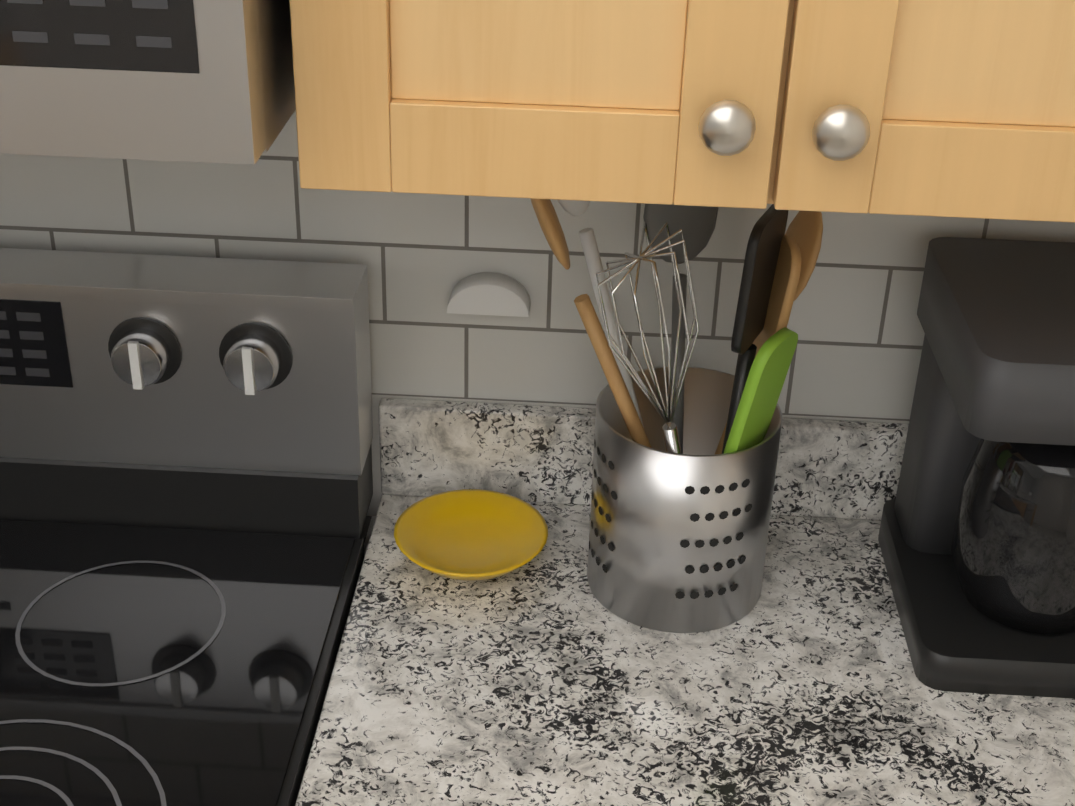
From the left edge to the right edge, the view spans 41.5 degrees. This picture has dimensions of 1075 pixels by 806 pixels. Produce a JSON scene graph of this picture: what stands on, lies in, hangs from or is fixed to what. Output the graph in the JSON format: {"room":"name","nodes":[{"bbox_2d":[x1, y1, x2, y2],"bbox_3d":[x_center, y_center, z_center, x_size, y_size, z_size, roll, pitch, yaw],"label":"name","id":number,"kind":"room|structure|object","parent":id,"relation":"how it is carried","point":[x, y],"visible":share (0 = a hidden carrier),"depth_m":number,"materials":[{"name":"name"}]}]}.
{"room":"kitchen","nodes":[
{"label":"kitchen","id":0,"kind":"room"},
{"bbox_2d":[0,110,1074,515],"bbox_3d":[-0.382,-0.236,1.330,2.980,2.440,0.150,3,29,2],"label":"wall","id":1,"kind":"structure","parent":0,"point":[854,324],"depth_m":1.28,"materials":[{"name":"white tile"}]},
{"bbox_2d":[0,0,295,164],"bbox_3d":[-0.526,-0.410,0.896,0.754,0.402,0.452,3,29,2],"label":"microwave","id":2,"kind":"object","parent":1,"relation":"attached to","point":[206,81],"visible":0.9,"depth_m":0.81,"materials":[{"name":"silver metal"}]},
{"bbox_2d":[447,272,529,316],"bbox_3d":[-0.044,-0.099,1.281,0.074,0.030,0.028,3,29,2],"label":"night light","id":3,"kind":"object","parent":1,"relation":"attached to","point":[490,293],"visible":0.98,"depth_m":1.27,"materials":[{"name":"white plastic"}]},
{"bbox_2d":[289,0,1074,222],"bbox_3d":[0.189,-0.676,0.769,0.770,1.093,0.340,3,29,2],"label":"upper cabinet","id":4,"kind":"object","parent":1,"relation":"attached to","point":[954,108],"visible":1,"depth_m":0.84,"materials":[{"name":"brown wood"}]},
{"bbox_2d":[295,398,1074,805],"bbox_3d":[0.352,0.235,1.089,1.044,0.140,0.642,3,29,2],"label":"countertop","id":5,"kind":"structure","parent":1,"relation":"attached to","point":[545,676],"depth_m":0.97,"materials":[{"name":"white stone"}]},
{"bbox_2d":[394,489,547,579],"bbox_3d":[-0.060,0.128,1.294,0.140,0.027,0.140,3,29,2],"label":"plate","id":6,"kind":"object","parent":5,"relation":"on","point":[471,534],"visible":1,"depth_m":1.31,"materials":[{"name":"yellow ceramic"}]},
{"bbox_2d":[530,198,822,632],"bbox_3d":[0.100,-0.018,1.181,0.253,0.399,0.163,3,29,2],"label":"utensil holder","id":7,"kind":"object","parent":5,"relation":"on","point":[685,459],"visible":0.88,"depth_m":1.16,"materials":[{"name":"silver metal"}]},
{"bbox_2d":[878,237,1074,698],"bbox_3d":[0.420,0.050,1.178,0.200,0.300,0.235,3,29,2],"label":"coffee maker","id":8,"kind":"object","parent":5,"relation":"on","point":[976,538],"visible":1,"depth_m":1.14,"materials":[{"name":"black plastic"}]},
{"bbox_3d":[-0.762,1.861,0.166,3.450,0.120,4.250,3,29,2],"label":"floor","id":9,"kind":"structure","parent":0,"visible":0},
{"bbox_2d":[0,248,375,805],"bbox_3d":[-0.565,0.544,1.231,0.761,1.161,0.736,3,29,2],"label":"range","id":10,"kind":"object","parent":9,"relation":"on","point":[186,495],"visible":1,"depth_m":1.22,"materials":[{"name":"grey"}]}
]}

